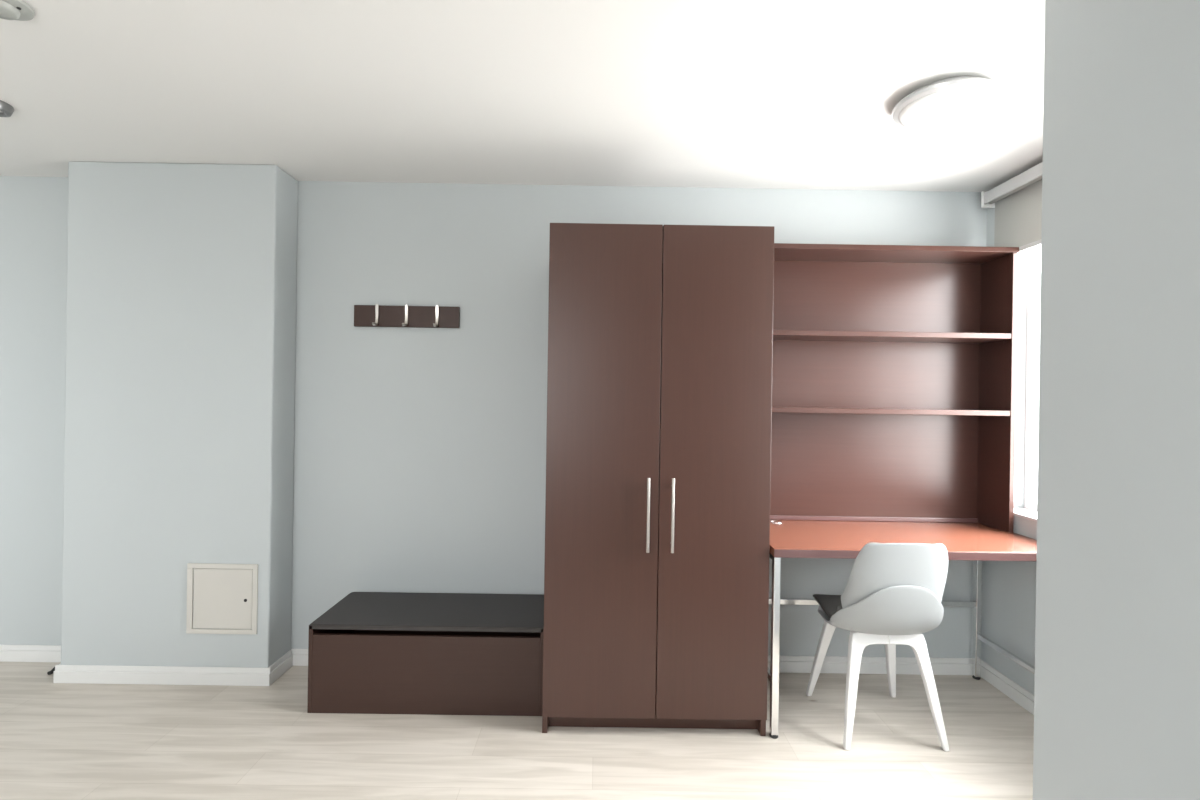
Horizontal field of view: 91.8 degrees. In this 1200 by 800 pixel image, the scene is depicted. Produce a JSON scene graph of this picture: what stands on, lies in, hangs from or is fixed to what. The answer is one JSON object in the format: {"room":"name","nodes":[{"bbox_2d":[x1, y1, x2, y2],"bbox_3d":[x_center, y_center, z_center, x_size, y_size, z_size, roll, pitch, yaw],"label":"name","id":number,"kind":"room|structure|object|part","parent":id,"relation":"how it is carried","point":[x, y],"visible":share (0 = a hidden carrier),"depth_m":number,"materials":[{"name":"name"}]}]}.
{"room":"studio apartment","nodes":[
{"label":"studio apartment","id":0,"kind":"room"},
{"bbox_2d":[61,162,297,667],"bbox_3d":[-2.088,0.110,2.917,1.004,2.515,0.215,1,0,0],"label":"wall pillar","id":1,"kind":"structure","parent":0,"point":[182,277],"depth_m":2.81,"materials":[{"name":"paint"}]},
{"bbox_2d":[53,650,292,685],"bbox_3d":[-2.107,1.326,2.901,1.036,0.084,0.215,1,0,0],"label":"baseboard","id":2,"kind":"structure","parent":1,"relation":"attached to","point":[83,674],"depth_m":2.79,"materials":[{"name":"white wood"}]},
{"bbox_2d":[186,563,257,633],"bbox_3d":[-1.821,0.959,2.805,0.337,0.337,0.010,1,0,0],"label":"access panel","id":3,"kind":"object","parent":1,"relation":"attached to","point":[225,599],"visible":1,"depth_m":2.80,"materials":[{"name":"beige metal"}]},
{"bbox_2d":[0,176,986,657],"bbox_3d":[-1.155,0.125,3.152,6.812,2.515,0.250,1,0,0],"label":"wall","id":4,"kind":"structure","parent":0,"point":[420,453],"depth_m":3.03,"materials":[{"name":"paint"}]},
{"bbox_2d":[0,644,60,661],"bbox_3d":[-3.469,1.305,3.013,1.720,0.084,0.016,1,0,0],"label":"baseboard","id":5,"kind":"structure","parent":4,"relation":"attached to","point":[8,653],"depth_m":3.01,"materials":[{"name":"white wood"}]},
{"bbox_2d":[354,304,459,327],"bbox_3d":[-1.002,-0.434,2.991,0.544,0.114,0.072,1,0,0],"label":"coat rack","id":6,"kind":"object","parent":4,"relation":"attached to","point":[377,315],"visible":1,"depth_m":3.01,"materials":[{"name":"brown wood"}]},
{"bbox_2d":[291,649,971,674],"bbox_3d":[0.189,1.361,3.023,3.588,0.084,0.016,1,0,0],"label":"baseboard","id":7,"kind":"structure","parent":4,"relation":"attached to","point":[787,664],"depth_m":3.02,"materials":[{"name":"white wood"}]},
{"bbox_2d":[0,662,1033,799],"bbox_3d":[-1.169,1.432,1.012,6.812,0.100,4.530,1,0,0],"label":"floor","id":8,"kind":"structure","parent":0,"point":[59,741],"depth_m":2.33,"materials":[{"name":"laminate"}]},
{"bbox_2d":[47,667,54,674],"bbox_3d":[-2.680,1.332,2.902,0.114,0.055,0.026,1,0,-26],"label":"cable","id":9,"kind":"object","parent":8,"relation":"on","point":[53,669],"visible":0.29,"depth_m":2.88,"materials":[{"name":"black plastic"}]},
{"bbox_2d":[307,592,543,715],"bbox_3d":[-0.768,1.193,2.785,1.040,0.391,0.441,1,0,0],"label":"storage chest","id":10,"kind":"object","parent":8,"relation":"on","point":[370,652],"visible":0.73,"depth_m":2.57,"materials":[{"name":"brown wood"}]},
{"bbox_3d":[-1.279,1.187,2.784,0.018,0.387,0.441,1,0,0],"label":"panel","id":11,"kind":"part","parent":10,"relation":"part of","materials":[{"name":"brown wood"}]},
{"bbox_3d":[-0.768,1.216,2.575,1.004,0.345,0.018,1,0,0],"label":"panel","id":12,"kind":"part","parent":10,"relation":"part of","materials":[{"name":"brown wood"}]},
{"bbox_3d":[-0.765,1.008,2.785,1.039,0.020,0.441,1,0,0],"label":"lid","id":13,"kind":"part","parent":10,"relation":"part of","materials":[{"name":"black wood"}]},
{"bbox_3d":[-0.769,1.204,3.000,1.004,0.369,0.012,1,0,0],"label":"panel","id":14,"kind":"part","parent":10,"relation":"part of","materials":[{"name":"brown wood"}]},
{"bbox_3d":[-0.257,1.203,2.787,0.018,0.387,0.441,1,0,0],"label":"panel","id":15,"kind":"part","parent":10,"relation":"part of","materials":[{"name":"brown wood"}]},
{"bbox_2d":[542,223,774,735],"bbox_3d":[0.242,0.336,2.697,0.939,2.135,0.623,1,0,0],"label":"wardrobe","id":16,"kind":"object","parent":8,"relation":"on","point":[660,337],"visible":1,"depth_m":2.42,"materials":[{"name":"brown wood"}]},
{"bbox_3d":[-0.216,0.330,2.723,0.022,2.133,0.569,1,0,0],"label":"panel","id":17,"kind":"part","parent":16,"relation":"part of","materials":[{"name":"brown wood"}]},
{"bbox_3d":[0.010,0.295,2.430,0.471,2.059,0.016,1,0,0],"label":"door","id":18,"kind":"part","parent":16,"relation":"part of","materials":[{"name":"brown wood"}]},
{"bbox_3d":[0.199,0.474,2.405,0.013,0.306,0.038,1,0,0],"label":"handle","id":19,"kind":"part","parent":16,"relation":"part of","materials":[{"name":"metal"}]},
{"bbox_3d":[0.227,1.315,2.724,0.895,0.022,0.569,1,0,0],"label":"panel","id":20,"kind":"part","parent":16,"relation":"part of","materials":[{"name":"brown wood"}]},
{"bbox_3d":[0.242,0.298,3.006,0.895,2.011,0.006,1,0,0],"label":"panel","id":21,"kind":"part","parent":16,"relation":"part of","materials":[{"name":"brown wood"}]},
{"bbox_3d":[0.300,0.476,2.405,0.013,0.306,0.038,1,0,0],"label":"handle","id":22,"kind":"part","parent":16,"relation":"part of","materials":[{"name":"metal"}]},
{"bbox_3d":[0.480,0.302,2.431,0.463,2.059,0.016,1,0,0],"label":"door","id":23,"kind":"part","parent":16,"relation":"part of","materials":[{"name":"brown wood"}]},
{"bbox_3d":[0.700,0.344,2.725,0.022,2.133,0.569,1,0,0],"label":"panel","id":24,"kind":"part","parent":16,"relation":"part of","materials":[{"name":"brown wood"}]},
{"bbox_2d":[806,542,949,750],"bbox_3d":[1.208,0.991,2.539,0.466,0.856,0.517,1,0,0],"label":"desk chair","id":25,"kind":"object","parent":8,"relation":"on","point":[892,595],"visible":1,"depth_m":2.35,"materials":[{"name":"grey plastic"}]},
{"bbox_3d":[1.089,1.194,2.714,0.240,0.445,0.092,1,0,23],"label":"leg","id":26,"kind":"part","parent":25,"relation":"part of","materials":[{"name":"white plastic"}]},
{"bbox_2d":[813,594,842,617],"bbox_3d":[1.209,0.911,2.574,0.453,0.108,0.426,1,0,0],"label":"seat cushion","id":27,"kind":"object","parent":25,"relation":"on","point":[830,606],"depth_m":2.62,"materials":[{"name":"grey fabric"}]},
{"bbox_3d":[1.090,1.194,2.432,0.240,0.445,0.092,1,0,-23],"label":"leg","id":28,"kind":"part","parent":25,"relation":"part of","materials":[{"name":"white plastic"}]},
{"bbox_3d":[1.320,1.198,2.714,0.240,0.445,0.092,1,0,-23],"label":"leg","id":29,"kind":"part","parent":25,"relation":"part of","materials":[{"name":"white plastic"}]},
{"bbox_3d":[1.212,0.766,2.360,0.417,0.406,0.158,1,0,0],"label":"backrest","id":30,"kind":"part","parent":25,"relation":"part of","materials":[{"name":"grey plastic"}]},
{"bbox_3d":[1.321,1.198,2.433,0.240,0.445,0.092,1,0,23],"label":"leg","id":31,"kind":"part","parent":25,"relation":"part of","materials":[{"name":"white plastic"}]},
{"bbox_2d":[768,520,1036,738],"bbox_3d":[1.345,1.020,2.710,1.264,0.802,0.612,1,0,0],"label":"desk","id":32,"kind":"object","parent":8,"relation":"on","point":[978,542],"visible":0.55,"depth_m":2.62,"materials":[{"name":"red laminate"}]},
{"bbox_3d":[0.735,1.025,2.439,0.030,0.748,0.030,1,0,0],"label":"leg","id":33,"kind":"part","parent":32,"relation":"part of","materials":[{"name":"silver metal"}]},
{"bbox_2d":[770,243,1018,532],"bbox_3d":[1.357,-0.057,2.890,1.252,1.360,0.251,1,0,0],"label":"bookcase","id":34,"kind":"object","parent":32,"relation":"on","point":[894,366],"visible":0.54,"depth_m":3.00,"materials":[{"name":"brown wood"}]},
{"bbox_3d":[1.346,0.613,3.000,1.206,0.021,0.012,1,0,0],"label":"rail","id":35,"kind":"part","parent":34,"relation":"part of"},
{"bbox_3d":[1.355,0.055,2.889,1.206,0.025,0.233,1,0,0],"label":"shelf","id":36,"kind":"part","parent":34,"relation":"part of","materials":[{"name":"brown wood"}]},
{"bbox_3d":[1.360,-0.314,2.889,1.206,0.025,0.233,1,0,0],"label":"shelf","id":37,"kind":"part","parent":34,"relation":"part of","materials":[{"name":"brown wood"}]},
{"bbox_3d":[1.367,-0.725,2.890,1.252,0.024,0.251,1,0,0],"label":"panel","id":38,"kind":"part","parent":34,"relation":"part of","materials":[{"name":"brown wood"}]},
{"bbox_3d":[1.970,-0.035,2.895,0.022,1.336,0.245,1,0,0],"label":"panel","id":39,"kind":"part","parent":34,"relation":"part of","materials":[{"name":"brown wood"}]},
{"bbox_3d":[1.939,1.044,2.987,0.030,0.748,0.030,1,0,0],"label":"leg","id":40,"kind":"part","parent":32,"relation":"part of","materials":[{"name":"silver metal"}]},
{"bbox_2d":[0,0,1044,191],"bbox_3d":[-1.129,-1.183,1.012,6.812,0.100,4.530,1,0,0],"label":"ceiling","id":41,"kind":"structure","parent":0,"point":[760,94],"depth_m":2.09,"materials":[{"name":"paint"}]},
{"bbox_2d":[0,100,14,116],"bbox_3d":[-2.359,-1.135,2.254,0.128,0.034,0.128,1,0,0],"label":"recessed light","id":42,"kind":"object","parent":41,"relation":"in","point":[6,110],"visible":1,"depth_m":2.26,"materials":[{"name":"silver glass"}]},
{"bbox_2d":[0,0,34,20],"bbox_3d":[-1.717,-1.124,1.660,0.150,0.036,0.150,1,0,0],"label":"smoke detector","id":43,"kind":"object","parent":41,"relation":"attached to","point":[19,10],"visible":1,"depth_m":1.67,"materials":[{"name":"plastic"}]},
{"bbox_2d":[892,76,1001,128],"bbox_3d":[1.249,-1.060,2.108,0.344,0.072,0.344,1,0,0],"label":"ceiling lamp","id":44,"kind":"object","parent":41,"relation":"attached to","point":[952,101],"visible":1,"depth_m":2.04,"materials":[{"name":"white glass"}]},
{"bbox_3d":[1.248,-1.041,2.108,0.298,0.034,0.298,1,0,0],"label":"lamp shade","id":45,"kind":"part","parent":44,"relation":"part of","materials":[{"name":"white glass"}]},
{"bbox_3d":[1.249,-1.086,2.108,0.292,0.020,0.292,1,0,0],"label":"mounting plate","id":46,"kind":"part","parent":44,"relation":"part of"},
{"bbox_2d":[981,208,1036,694],"bbox_3d":[2.129,0.175,2.221,0.250,2.515,1.630,1,0,0],"label":"wall","id":47,"kind":"structure","parent":0,"point":[1008,587],"depth_m":2.90,"materials":[{"name":"paint"}]},
{"bbox_2d":[981,660,1033,714],"bbox_3d":[1.977,1.389,2.212,0.016,0.084,1.614,1,0,0],"label":"baseboard","id":48,"kind":"structure","parent":47,"relation":"attached to","point":[1024,698],"depth_m":2.81,"materials":[{"name":"white wood"}]},
{"bbox_2d":[981,162,1042,251],"bbox_3d":[1.983,-0.886,2.206,0.074,0.356,1.533,1,0,0],"label":"roller blind","id":49,"kind":"object","parent":47,"relation":"attached to","point":[1017,202],"visible":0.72,"depth_m":2.77,"materials":[{"name":"fabric"}]},
{"bbox_2d":[1014,244,1040,521],"bbox_3d":[2.110,-0.195,2.226,0.218,1.506,1.440,1,0,0],"label":"window","id":50,"kind":"structure","parent":47,"relation":"in","point":[1029,512],"depth_m":2.90,"materials":[{"name":"plastic"}]},
{"bbox_3d":[2.069,0.550,2.226,0.158,0.015,1.438,1,0,0],"label":"sill","id":51,"kind":"part","parent":50,"relation":"part of","materials":[{"name":"paint"}]},
{"bbox_3d":[2.189,-0.194,2.226,0.060,1.505,1.440,1,0,0],"label":"frame","id":52,"kind":"part","parent":50,"relation":"part of","materials":[{"name":"plastic"}]},
{"bbox_2d":[1033,0,1199,799],"bbox_3d":[1.658,0.168,0.080,1.202,2.515,2.650,1,0,0],"label":"wall","id":53,"kind":"structure","parent":0,"point":[1117,684],"depth_m":1.19,"materials":[{"name":"paint"}]}
]}

